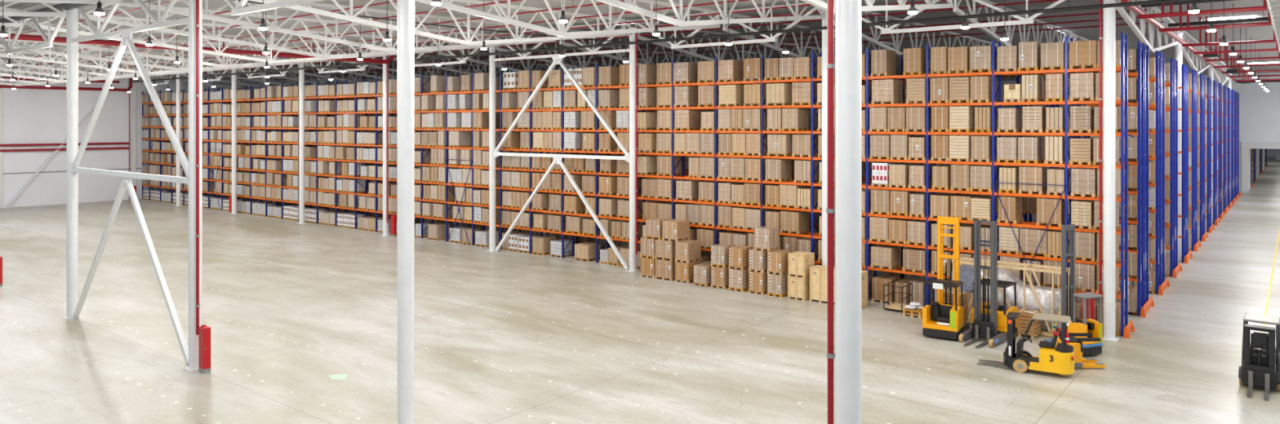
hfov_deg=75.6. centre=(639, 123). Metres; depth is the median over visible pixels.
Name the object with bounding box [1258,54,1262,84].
pendant lamp
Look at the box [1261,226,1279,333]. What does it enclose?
floor line
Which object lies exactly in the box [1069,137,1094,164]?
load
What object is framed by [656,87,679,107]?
load
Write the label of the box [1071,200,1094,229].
load
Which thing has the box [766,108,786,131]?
load
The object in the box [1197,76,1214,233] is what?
rack
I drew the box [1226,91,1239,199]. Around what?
rack
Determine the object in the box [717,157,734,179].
load
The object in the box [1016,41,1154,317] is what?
rack
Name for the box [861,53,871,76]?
load
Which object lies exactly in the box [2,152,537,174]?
trim
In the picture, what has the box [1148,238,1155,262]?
load
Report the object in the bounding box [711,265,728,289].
load
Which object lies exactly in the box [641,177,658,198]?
load
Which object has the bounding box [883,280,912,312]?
trolley
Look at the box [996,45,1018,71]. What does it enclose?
load
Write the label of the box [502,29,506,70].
pendant lamp
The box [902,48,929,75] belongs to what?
load
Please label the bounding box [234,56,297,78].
truss
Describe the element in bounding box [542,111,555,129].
load
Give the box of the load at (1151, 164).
[1148,161,1155,183]
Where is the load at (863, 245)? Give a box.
[861,240,874,266]
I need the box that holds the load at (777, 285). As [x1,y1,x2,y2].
[767,272,787,297]
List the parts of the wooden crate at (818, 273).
lid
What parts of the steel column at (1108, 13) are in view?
plate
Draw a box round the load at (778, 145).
[767,134,796,156]
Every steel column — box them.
[62,8,83,319]
[174,73,181,206]
[182,0,202,372]
[231,68,238,214]
[297,57,306,224]
[379,55,391,236]
[396,0,414,423]
[485,45,495,252]
[626,26,639,272]
[820,8,826,266]
[835,0,861,423]
[1102,0,1119,342]
[1174,32,1183,261]
[1207,57,1214,223]
[1226,73,1231,202]
[1248,148,1250,189]
[1255,148,1258,177]
[1262,149,1264,169]
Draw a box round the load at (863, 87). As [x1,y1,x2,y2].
[861,84,873,104]
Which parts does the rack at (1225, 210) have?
upright frame, upright frame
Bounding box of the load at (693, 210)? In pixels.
[687,203,706,225]
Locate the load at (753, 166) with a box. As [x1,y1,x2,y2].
[745,158,770,181]
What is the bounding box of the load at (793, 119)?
[782,108,808,131]
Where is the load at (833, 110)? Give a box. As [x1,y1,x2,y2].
[833,110,835,131]
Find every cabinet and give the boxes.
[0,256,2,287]
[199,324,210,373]
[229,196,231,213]
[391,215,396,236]
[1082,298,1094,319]
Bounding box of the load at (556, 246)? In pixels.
[550,239,572,257]
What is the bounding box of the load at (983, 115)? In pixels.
[973,106,997,132]
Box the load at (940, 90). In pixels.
[929,77,951,103]
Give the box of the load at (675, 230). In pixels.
[662,219,689,242]
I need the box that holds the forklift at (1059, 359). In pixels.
[977,311,1075,377]
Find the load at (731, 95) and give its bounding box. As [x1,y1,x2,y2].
[718,84,743,106]
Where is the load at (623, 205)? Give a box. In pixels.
[617,199,643,218]
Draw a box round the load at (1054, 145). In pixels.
[1044,136,1068,164]
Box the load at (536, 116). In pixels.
[532,111,546,129]
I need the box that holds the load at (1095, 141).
[1092,137,1119,165]
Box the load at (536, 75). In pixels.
[531,70,553,88]
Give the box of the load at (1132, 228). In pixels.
[1119,222,1137,250]
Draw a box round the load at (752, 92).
[743,84,770,106]
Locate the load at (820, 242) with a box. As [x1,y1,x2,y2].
[817,240,835,262]
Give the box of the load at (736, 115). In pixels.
[729,109,747,130]
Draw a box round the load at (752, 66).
[742,57,769,80]
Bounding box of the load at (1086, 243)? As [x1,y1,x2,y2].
[1075,231,1098,262]
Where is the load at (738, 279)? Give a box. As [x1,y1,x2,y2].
[728,267,748,292]
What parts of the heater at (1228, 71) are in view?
casing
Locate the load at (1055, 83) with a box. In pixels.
[1045,73,1068,101]
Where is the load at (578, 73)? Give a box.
[573,68,592,87]
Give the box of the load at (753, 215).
[745,208,770,230]
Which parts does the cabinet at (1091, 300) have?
door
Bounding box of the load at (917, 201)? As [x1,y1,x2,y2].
[909,192,931,217]
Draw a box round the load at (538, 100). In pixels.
[532,91,546,109]
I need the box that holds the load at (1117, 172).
[1097,168,1120,198]
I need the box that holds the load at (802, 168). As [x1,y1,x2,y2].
[794,160,819,183]
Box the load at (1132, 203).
[1119,196,1137,221]
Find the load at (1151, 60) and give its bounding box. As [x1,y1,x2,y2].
[1148,57,1155,78]
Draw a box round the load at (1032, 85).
[1021,75,1044,102]
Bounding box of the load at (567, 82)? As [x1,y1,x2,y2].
[563,68,573,88]
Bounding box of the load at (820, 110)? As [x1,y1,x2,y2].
[817,108,835,131]
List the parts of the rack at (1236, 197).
upright frame, upright frame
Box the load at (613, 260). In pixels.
[608,245,627,266]
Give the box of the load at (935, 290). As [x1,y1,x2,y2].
[934,286,952,302]
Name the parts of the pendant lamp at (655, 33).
lamp shade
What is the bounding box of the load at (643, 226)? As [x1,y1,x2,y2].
[642,225,645,237]
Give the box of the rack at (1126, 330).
[142,32,1134,338]
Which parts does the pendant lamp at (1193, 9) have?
lamp shade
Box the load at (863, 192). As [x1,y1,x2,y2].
[861,189,871,213]
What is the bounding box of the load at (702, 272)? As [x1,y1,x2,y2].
[693,262,711,287]
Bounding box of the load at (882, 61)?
[871,48,896,76]
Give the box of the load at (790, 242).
[782,235,804,253]
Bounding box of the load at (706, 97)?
[697,85,724,106]
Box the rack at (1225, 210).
[1217,85,1229,213]
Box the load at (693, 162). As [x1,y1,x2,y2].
[688,156,704,177]
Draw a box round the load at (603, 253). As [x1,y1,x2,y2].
[600,248,608,264]
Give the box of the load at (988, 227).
[981,225,990,252]
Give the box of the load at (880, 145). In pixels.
[870,134,894,159]
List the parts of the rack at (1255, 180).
upright post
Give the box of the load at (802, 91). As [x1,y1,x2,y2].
[791,82,817,105]
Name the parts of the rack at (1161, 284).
upright frame, upright frame, upright frame, upright frame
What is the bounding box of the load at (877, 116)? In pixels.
[869,107,887,131]
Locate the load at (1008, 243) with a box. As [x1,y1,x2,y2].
[998,226,1022,254]
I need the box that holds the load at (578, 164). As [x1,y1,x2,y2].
[572,158,589,172]
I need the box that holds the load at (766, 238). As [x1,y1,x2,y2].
[754,226,779,252]
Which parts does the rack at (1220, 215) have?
upright frame, upright frame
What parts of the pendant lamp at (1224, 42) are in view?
lamp shade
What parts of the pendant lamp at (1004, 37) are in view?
lamp shade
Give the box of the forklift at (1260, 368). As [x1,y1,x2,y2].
[1238,312,1279,399]
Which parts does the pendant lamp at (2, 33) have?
lamp shade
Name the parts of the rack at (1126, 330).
upright frame, upright frame, upright frame, upright frame, upright frame, upright frame, upright frame, upright frame, upright frame, upright frame, upright frame, upright frame, upright frame, upright frame, upright frame, upright frame, upright frame, upright frame, upright frame, upright frame, upright frame, upright frame, upright frame, upright frame, upright frame, upright frame, upright frame, upright frame, upright frame, upright frame, upright frame, upright frame, upright frame, upright frame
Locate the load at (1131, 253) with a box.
[1119,249,1137,279]
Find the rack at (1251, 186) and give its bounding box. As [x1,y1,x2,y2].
[1250,148,1253,187]
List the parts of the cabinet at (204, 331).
leg, door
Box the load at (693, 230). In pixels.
[684,226,702,240]
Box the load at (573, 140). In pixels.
[563,132,587,151]
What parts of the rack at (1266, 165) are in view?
upright post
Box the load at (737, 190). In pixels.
[730,183,748,204]
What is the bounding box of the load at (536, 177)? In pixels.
[531,172,552,190]
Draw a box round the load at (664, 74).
[656,62,679,84]
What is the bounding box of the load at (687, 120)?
[674,110,700,130]
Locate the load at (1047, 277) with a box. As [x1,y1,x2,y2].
[1042,257,1068,288]
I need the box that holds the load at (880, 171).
[871,162,896,186]
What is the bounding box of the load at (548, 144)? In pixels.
[543,132,555,150]
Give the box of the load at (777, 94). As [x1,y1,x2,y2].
[765,83,792,106]
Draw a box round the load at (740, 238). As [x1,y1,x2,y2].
[732,231,751,246]
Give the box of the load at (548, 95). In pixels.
[542,91,555,109]
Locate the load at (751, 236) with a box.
[747,232,754,248]
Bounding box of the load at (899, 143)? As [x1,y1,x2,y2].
[890,134,915,159]
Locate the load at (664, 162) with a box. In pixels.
[657,155,682,176]
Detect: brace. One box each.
[3,90,110,208]
[71,32,188,366]
[493,56,629,270]
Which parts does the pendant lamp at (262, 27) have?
lamp shade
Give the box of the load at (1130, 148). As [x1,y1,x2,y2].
[1119,147,1137,161]
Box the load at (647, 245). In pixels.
[640,237,656,258]
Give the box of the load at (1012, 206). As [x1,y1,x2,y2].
[996,195,1023,223]
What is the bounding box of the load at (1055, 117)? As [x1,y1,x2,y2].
[1045,106,1069,133]
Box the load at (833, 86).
[833,85,835,104]
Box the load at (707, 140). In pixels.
[699,133,723,154]
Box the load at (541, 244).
[532,235,555,255]
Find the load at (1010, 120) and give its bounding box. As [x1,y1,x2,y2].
[996,107,1022,132]
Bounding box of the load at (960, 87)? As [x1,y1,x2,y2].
[948,76,970,102]
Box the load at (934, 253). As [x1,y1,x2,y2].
[931,249,953,275]
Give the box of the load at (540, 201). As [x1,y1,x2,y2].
[531,192,554,210]
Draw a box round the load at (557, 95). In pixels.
[551,90,568,109]
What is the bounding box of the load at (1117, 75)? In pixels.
[1095,72,1124,101]
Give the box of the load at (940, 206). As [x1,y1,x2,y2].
[929,193,955,217]
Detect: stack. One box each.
[943,289,968,322]
[1016,309,1040,339]
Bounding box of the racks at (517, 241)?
[142,48,1237,315]
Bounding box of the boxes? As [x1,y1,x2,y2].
[202,53,965,279]
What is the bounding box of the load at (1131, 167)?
[1120,164,1137,191]
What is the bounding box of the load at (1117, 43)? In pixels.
[1097,40,1120,67]
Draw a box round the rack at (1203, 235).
[1188,73,1208,241]
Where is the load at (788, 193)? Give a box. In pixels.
[778,184,806,208]
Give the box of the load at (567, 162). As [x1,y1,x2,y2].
[564,158,577,171]
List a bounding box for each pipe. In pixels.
[0,9,231,53]
[0,76,119,83]
[0,77,133,91]
[0,142,129,146]
[0,146,129,151]
[3,27,394,63]
[4,0,396,62]
[9,0,521,68]
[19,0,181,34]
[36,0,631,71]
[88,0,748,71]
[120,0,862,73]
[128,0,1191,83]
[164,0,1057,75]
[195,0,199,335]
[221,8,1147,78]
[253,16,1139,79]
[270,21,1164,80]
[386,55,388,222]
[447,0,946,45]
[635,33,637,254]
[826,0,835,423]
[1098,0,1102,303]
[1137,0,1266,18]
[1141,0,1235,7]
[1158,4,1271,31]
[1168,10,1268,26]
[1182,16,1275,46]
[1193,28,1278,54]
[1204,38,1279,61]
[1213,45,1279,67]
[1221,53,1279,73]
[1228,60,1279,77]
[1234,68,1279,81]
[1236,80,1279,83]
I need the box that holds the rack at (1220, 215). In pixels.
[1217,83,1224,219]
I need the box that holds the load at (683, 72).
[673,62,697,84]
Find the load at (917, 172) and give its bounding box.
[907,164,933,189]
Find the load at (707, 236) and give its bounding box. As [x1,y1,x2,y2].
[697,227,724,248]
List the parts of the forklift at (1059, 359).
mast rail, mast plate, guard post, floor plate, seat, guard post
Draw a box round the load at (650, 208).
[642,200,668,220]
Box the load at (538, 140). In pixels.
[533,132,546,150]
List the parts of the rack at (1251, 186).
upright post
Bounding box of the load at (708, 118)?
[700,111,721,130]
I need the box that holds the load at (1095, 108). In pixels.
[1093,106,1117,133]
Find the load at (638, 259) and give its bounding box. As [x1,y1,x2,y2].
[636,250,640,269]
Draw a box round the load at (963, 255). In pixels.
[952,252,973,265]
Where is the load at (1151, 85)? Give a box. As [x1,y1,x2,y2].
[1148,81,1155,105]
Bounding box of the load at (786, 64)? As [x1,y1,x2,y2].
[778,57,798,79]
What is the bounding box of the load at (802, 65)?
[793,57,817,79]
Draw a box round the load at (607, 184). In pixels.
[598,175,622,195]
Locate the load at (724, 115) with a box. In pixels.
[717,109,740,130]
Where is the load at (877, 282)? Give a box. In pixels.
[871,275,900,304]
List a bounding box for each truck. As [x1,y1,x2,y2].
[922,216,970,340]
[958,220,1017,348]
[1044,224,1102,356]
[1052,325,1106,368]
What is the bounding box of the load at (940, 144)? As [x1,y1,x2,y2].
[930,135,950,160]
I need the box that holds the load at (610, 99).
[598,89,622,108]
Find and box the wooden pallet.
[902,308,922,319]
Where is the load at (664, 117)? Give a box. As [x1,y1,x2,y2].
[657,110,678,130]
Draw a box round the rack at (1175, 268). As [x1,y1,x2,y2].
[1069,57,1182,278]
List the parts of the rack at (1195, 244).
upright frame, upright frame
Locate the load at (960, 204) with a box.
[950,194,977,221]
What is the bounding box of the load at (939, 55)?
[930,46,947,74]
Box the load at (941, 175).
[932,164,951,190]
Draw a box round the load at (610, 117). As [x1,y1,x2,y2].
[599,111,622,129]
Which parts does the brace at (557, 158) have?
gusset plate, gusset plate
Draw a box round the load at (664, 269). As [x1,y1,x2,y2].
[654,258,675,281]
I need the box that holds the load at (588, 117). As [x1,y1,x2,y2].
[580,111,599,129]
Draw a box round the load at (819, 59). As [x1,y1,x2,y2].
[817,56,835,78]
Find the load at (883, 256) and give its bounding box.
[871,244,900,270]
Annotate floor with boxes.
[0,156,1279,423]
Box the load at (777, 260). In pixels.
[767,249,791,275]
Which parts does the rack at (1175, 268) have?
upright frame, upright frame, upright frame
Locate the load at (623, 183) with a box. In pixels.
[617,176,642,196]
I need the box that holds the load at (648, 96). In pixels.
[638,88,657,107]
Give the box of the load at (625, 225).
[621,221,643,239]
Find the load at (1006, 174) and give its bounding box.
[998,166,1018,193]
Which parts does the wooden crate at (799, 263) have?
lid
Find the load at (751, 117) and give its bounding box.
[742,108,767,130]
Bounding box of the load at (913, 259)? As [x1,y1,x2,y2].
[902,247,933,273]
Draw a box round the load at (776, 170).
[764,158,791,182]
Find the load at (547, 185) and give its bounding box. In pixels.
[541,173,558,191]
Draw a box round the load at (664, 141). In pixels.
[656,133,678,153]
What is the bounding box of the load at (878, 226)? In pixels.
[869,216,895,243]
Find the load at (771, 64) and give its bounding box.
[764,57,783,79]
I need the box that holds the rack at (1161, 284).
[1045,50,1169,295]
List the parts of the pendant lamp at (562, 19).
lamp shade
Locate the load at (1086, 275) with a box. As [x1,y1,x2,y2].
[1075,260,1097,293]
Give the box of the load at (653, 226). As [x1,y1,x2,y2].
[645,217,672,239]
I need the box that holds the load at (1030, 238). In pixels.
[1019,227,1052,257]
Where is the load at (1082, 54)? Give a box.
[1069,40,1098,69]
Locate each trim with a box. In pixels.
[0,71,2,208]
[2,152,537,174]
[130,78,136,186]
[1240,142,1279,191]
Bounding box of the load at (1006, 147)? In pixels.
[996,137,1017,163]
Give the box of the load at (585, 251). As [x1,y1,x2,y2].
[573,242,600,262]
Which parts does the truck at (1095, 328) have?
mast rail, lift chain, mast plate, mast plate, mast plate, rail, mast rail, guard post, panel, guard post, guard post, armrest, guard post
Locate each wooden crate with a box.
[787,251,814,278]
[787,275,809,301]
[809,265,867,308]
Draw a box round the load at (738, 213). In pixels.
[732,206,752,229]
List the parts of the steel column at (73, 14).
plate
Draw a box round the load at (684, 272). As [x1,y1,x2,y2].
[675,260,701,284]
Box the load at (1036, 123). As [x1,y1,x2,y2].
[1022,106,1048,133]
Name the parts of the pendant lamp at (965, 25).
lamp shade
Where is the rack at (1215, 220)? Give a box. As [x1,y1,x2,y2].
[1204,80,1220,226]
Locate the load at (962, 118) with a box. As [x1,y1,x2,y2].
[949,106,974,132]
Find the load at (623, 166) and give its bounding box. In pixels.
[616,160,639,174]
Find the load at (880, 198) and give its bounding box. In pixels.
[870,189,892,215]
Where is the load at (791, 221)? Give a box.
[779,210,809,234]
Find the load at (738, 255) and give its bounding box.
[728,245,752,271]
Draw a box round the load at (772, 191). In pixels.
[764,184,784,207]
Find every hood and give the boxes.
[1039,345,1060,366]
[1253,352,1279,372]
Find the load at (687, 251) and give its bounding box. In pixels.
[675,240,701,263]
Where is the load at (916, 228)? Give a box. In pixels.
[906,219,933,246]
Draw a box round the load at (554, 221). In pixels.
[546,213,569,232]
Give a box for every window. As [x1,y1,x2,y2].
[1208,15,1255,20]
[1247,62,1278,64]
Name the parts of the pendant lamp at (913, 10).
lamp shade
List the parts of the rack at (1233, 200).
upright frame, upright frame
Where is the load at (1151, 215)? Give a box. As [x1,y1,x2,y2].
[1148,212,1155,236]
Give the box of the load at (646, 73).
[638,63,657,84]
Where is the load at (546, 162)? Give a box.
[541,156,555,170]
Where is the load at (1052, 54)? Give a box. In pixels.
[1040,42,1069,70]
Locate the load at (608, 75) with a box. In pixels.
[598,66,622,86]
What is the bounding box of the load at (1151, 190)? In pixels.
[1148,187,1155,209]
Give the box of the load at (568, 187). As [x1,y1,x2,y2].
[563,173,586,192]
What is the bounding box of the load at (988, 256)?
[981,253,998,264]
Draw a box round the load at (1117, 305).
[1097,301,1120,336]
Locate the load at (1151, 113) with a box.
[1148,110,1155,131]
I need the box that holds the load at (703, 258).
[695,256,711,263]
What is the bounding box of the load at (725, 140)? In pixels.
[718,133,742,155]
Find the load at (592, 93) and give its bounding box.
[587,89,603,108]
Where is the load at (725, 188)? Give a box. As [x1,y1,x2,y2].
[717,182,741,204]
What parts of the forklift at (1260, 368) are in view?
guard post, mast rail, mast plate, mast plate, seat, mast rail, guard post, guard post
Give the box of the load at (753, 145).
[746,133,770,155]
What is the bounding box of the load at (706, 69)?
[697,60,723,83]
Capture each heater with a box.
[1202,31,1218,57]
[1226,54,1238,73]
[1240,78,1249,83]
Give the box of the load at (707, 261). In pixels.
[702,259,711,263]
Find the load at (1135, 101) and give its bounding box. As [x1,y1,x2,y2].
[1115,79,1137,102]
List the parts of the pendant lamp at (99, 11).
lamp shade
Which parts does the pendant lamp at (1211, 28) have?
lamp shade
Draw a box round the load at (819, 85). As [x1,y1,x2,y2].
[816,83,835,105]
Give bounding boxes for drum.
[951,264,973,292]
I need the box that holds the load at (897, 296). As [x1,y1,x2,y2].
[894,278,915,305]
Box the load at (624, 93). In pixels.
[618,88,639,107]
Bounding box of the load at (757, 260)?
[748,248,771,273]
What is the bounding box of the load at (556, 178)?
[551,173,565,191]
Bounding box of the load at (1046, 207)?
[1035,197,1064,226]
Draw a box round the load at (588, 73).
[582,66,603,87]
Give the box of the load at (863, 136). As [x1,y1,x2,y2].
[861,134,874,159]
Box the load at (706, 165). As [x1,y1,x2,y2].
[698,156,722,178]
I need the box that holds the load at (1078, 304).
[1075,299,1097,321]
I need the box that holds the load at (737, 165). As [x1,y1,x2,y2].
[729,157,750,180]
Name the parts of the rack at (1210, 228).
upright frame, upright frame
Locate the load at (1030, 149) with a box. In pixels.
[1017,137,1044,163]
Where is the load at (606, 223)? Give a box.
[600,218,620,237]
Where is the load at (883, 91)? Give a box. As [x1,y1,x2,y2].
[871,79,902,104]
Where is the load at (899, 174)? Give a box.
[888,164,914,187]
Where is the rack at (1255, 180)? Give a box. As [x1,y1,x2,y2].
[1251,148,1257,182]
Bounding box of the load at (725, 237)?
[719,231,742,244]
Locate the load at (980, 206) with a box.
[970,196,997,221]
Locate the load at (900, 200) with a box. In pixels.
[889,190,915,216]
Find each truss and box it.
[0,0,120,4]
[0,2,66,17]
[0,3,66,53]
[0,8,26,26]
[0,30,339,71]
[0,39,299,74]
[0,45,263,77]
[0,50,231,79]
[0,56,188,82]
[0,59,177,84]
[0,63,151,86]
[5,22,385,67]
[33,13,433,63]
[71,0,188,42]
[78,2,490,57]
[133,0,557,52]
[136,67,173,85]
[156,68,352,89]
[177,61,233,81]
[181,66,380,88]
[207,63,396,86]
[223,0,324,15]
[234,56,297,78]
[236,61,442,84]
[249,0,633,45]
[268,57,474,83]
[304,57,513,79]
[310,47,381,73]
[343,49,551,77]
[385,35,488,66]
[388,45,595,76]
[414,0,719,36]
[437,40,644,71]
[493,21,629,61]
[494,35,697,68]
[559,28,756,64]
[595,0,826,26]
[633,2,817,48]
[635,21,822,61]
[722,13,894,57]
[801,0,953,12]
[833,11,977,59]
[861,0,1065,34]
[952,0,1071,46]
[977,39,1020,79]
[1071,32,1089,41]
[1115,0,1179,52]
[1178,30,1211,74]
[1213,57,1229,85]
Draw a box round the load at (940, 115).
[930,106,952,132]
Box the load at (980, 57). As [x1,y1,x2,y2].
[969,45,997,72]
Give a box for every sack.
[904,305,916,310]
[909,302,921,306]
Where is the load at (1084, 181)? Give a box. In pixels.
[1071,168,1098,197]
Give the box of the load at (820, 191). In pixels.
[817,188,835,209]
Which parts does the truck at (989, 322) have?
straddle leg, mast rail, rail, lift chain, mast plate, mast plate, mast plate, mast plate, rail, mast rail, straddle leg, guard post, panel, guard post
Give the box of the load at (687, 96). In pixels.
[674,86,698,106]
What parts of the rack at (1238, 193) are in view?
upright frame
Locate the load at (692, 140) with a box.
[685,133,710,154]
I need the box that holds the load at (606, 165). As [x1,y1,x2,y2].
[600,155,622,173]
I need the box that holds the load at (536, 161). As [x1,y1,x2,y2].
[531,156,545,169]
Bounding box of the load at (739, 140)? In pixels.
[731,133,751,155]
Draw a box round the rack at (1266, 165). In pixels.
[1251,149,1267,166]
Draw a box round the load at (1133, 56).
[1115,48,1137,72]
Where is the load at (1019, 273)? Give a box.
[1000,253,1026,281]
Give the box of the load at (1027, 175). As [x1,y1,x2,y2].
[1018,166,1048,195]
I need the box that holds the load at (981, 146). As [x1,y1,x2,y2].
[970,135,996,162]
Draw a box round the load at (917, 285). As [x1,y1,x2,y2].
[910,278,930,306]
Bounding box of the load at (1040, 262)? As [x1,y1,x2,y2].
[1022,258,1043,285]
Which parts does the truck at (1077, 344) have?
arm, arm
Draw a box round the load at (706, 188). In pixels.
[697,181,723,202]
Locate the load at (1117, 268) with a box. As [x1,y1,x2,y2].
[1096,261,1119,294]
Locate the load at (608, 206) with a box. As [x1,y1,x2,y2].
[599,197,623,217]
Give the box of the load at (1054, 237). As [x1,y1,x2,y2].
[1047,229,1069,258]
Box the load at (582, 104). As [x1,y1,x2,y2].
[577,89,589,108]
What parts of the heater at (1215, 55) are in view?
casing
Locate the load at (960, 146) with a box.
[948,135,976,161]
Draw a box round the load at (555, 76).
[547,70,564,88]
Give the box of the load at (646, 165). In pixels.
[637,155,657,175]
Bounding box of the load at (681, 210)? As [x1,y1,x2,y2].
[675,203,693,220]
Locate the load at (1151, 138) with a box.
[1135,134,1155,157]
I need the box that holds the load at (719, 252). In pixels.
[711,243,735,268]
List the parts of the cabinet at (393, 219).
door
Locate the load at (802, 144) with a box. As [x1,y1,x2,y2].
[791,134,819,157]
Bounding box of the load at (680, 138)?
[674,133,691,153]
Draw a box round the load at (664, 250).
[654,238,680,261]
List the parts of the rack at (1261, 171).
upright post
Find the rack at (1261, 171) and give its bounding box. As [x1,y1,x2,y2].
[1251,149,1263,173]
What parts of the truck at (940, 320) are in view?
guard post, panel, guard post, sign plate, mast rail, rail, plate, seat, mast plate, mast plate, mast plate, mast plate, lift chain, armrest, rail, guard post, mast rail, guard post, straddle leg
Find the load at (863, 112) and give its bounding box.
[861,110,873,131]
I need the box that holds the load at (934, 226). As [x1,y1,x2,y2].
[931,222,953,248]
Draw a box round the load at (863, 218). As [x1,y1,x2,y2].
[861,215,871,240]
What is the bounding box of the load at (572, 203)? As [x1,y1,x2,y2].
[564,195,588,213]
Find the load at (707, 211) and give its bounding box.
[700,204,719,226]
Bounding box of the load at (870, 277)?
[868,275,873,299]
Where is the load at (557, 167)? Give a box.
[551,157,565,171]
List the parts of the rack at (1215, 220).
upright frame, upright frame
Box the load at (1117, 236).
[1096,233,1119,262]
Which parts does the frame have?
rail, rail, rail, post, post, post, post, post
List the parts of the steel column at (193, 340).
plate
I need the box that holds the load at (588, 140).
[582,133,603,151]
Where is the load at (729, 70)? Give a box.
[717,59,743,82]
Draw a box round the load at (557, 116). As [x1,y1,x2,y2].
[551,111,572,129]
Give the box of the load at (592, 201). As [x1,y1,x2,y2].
[585,196,606,215]
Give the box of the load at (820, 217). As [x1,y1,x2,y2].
[818,214,835,237]
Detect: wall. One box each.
[0,65,629,208]
[640,72,1279,191]
[1251,148,1279,156]
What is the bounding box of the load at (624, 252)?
[619,247,640,266]
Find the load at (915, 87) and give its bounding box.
[906,78,929,103]
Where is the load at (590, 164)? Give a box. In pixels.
[585,158,604,173]
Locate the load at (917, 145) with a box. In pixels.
[907,137,931,160]
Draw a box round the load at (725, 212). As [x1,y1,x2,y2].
[717,205,737,228]
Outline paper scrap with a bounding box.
[328,374,347,379]
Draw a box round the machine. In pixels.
[981,262,1066,332]
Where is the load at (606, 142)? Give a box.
[598,133,622,151]
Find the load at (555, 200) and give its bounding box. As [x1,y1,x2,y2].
[548,193,572,212]
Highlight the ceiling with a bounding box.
[0,0,1279,85]
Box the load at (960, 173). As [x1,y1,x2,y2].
[951,164,976,191]
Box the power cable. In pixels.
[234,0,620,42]
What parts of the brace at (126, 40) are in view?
gusset plate, gusset plate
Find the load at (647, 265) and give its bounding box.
[640,257,655,279]
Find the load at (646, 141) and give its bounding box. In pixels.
[638,133,662,152]
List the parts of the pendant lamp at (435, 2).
lamp shade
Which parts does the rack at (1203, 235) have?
upright frame, upright frame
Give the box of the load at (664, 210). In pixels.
[657,202,681,219]
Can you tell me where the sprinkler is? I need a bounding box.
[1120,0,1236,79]
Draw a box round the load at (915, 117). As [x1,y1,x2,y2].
[906,106,933,132]
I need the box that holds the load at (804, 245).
[797,237,819,259]
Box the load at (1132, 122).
[1115,106,1137,132]
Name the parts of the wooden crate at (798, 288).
lid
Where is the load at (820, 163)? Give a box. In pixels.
[818,161,835,184]
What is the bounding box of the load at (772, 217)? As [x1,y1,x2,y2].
[765,209,784,232]
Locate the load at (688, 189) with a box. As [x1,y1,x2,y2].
[675,179,702,200]
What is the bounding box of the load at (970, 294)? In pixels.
[964,289,973,314]
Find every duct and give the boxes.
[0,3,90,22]
[1266,0,1279,52]
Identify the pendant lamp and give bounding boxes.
[0,0,8,35]
[6,53,12,66]
[10,48,14,80]
[45,57,49,86]
[53,44,57,75]
[85,58,89,83]
[93,0,105,15]
[145,36,153,46]
[173,55,180,63]
[212,59,215,87]
[257,0,267,30]
[262,10,269,53]
[263,30,269,67]
[265,43,269,77]
[328,47,333,79]
[340,35,345,71]
[357,52,363,60]
[383,0,391,41]
[431,0,441,5]
[435,58,440,65]
[480,0,487,49]
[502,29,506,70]
[558,0,567,22]
[559,36,564,57]
[623,16,628,62]
[652,24,660,35]
[724,0,732,45]
[782,0,788,53]
[907,0,917,13]
[960,0,969,29]
[1000,0,1008,39]
[1187,0,1199,13]
[1206,0,1216,31]
[1219,0,1227,44]
[1229,3,1236,55]
[1237,16,1243,62]
[1243,27,1248,68]
[1248,35,1253,74]
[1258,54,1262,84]
[1263,63,1267,89]
[1266,66,1269,91]
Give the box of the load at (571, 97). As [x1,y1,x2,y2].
[563,90,577,108]
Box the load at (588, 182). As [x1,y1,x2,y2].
[582,174,606,194]
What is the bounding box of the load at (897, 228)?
[888,217,912,244]
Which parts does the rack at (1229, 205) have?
upright frame, upright frame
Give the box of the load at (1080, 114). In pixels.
[1069,106,1095,133]
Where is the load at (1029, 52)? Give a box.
[1017,41,1041,71]
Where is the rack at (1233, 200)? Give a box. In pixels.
[1226,89,1236,204]
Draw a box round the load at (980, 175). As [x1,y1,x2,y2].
[969,164,998,192]
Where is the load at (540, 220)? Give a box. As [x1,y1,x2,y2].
[533,213,555,230]
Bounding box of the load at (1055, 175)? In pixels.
[1046,168,1070,195]
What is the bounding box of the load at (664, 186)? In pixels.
[656,178,682,199]
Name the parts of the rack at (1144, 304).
upright frame, upright frame, upright frame, upright frame, upright frame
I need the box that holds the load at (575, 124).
[564,111,586,129]
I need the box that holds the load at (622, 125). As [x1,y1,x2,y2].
[615,110,640,129]
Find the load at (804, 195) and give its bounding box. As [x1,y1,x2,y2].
[796,187,819,209]
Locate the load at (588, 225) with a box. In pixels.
[582,217,601,236]
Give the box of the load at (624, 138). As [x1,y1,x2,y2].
[617,133,643,151]
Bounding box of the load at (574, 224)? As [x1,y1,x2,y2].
[565,215,591,234]
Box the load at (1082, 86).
[1069,72,1095,101]
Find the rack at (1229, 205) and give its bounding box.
[1222,87,1232,208]
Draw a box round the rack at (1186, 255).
[1097,64,1192,263]
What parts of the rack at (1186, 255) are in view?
upright frame, upright frame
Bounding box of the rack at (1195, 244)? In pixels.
[1164,69,1201,252]
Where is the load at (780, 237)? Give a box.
[778,235,786,249]
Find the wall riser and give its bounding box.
[128,92,129,199]
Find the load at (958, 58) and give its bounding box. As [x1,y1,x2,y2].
[947,46,969,73]
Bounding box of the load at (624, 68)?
[619,64,641,85]
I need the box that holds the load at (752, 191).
[743,182,770,205]
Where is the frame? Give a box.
[951,257,1069,337]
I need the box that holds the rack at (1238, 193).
[1236,93,1241,196]
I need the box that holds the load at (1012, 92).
[1004,84,1022,102]
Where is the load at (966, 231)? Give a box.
[952,223,973,250]
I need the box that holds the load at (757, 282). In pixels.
[748,270,767,295]
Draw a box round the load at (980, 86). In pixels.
[969,75,995,102]
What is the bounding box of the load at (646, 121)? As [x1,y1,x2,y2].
[637,112,657,130]
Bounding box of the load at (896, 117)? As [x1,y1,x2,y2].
[887,107,910,131]
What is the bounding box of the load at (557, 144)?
[552,132,568,150]
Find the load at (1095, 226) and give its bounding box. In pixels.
[1093,200,1119,231]
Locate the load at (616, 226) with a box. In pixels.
[610,220,628,239]
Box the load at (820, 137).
[817,135,835,157]

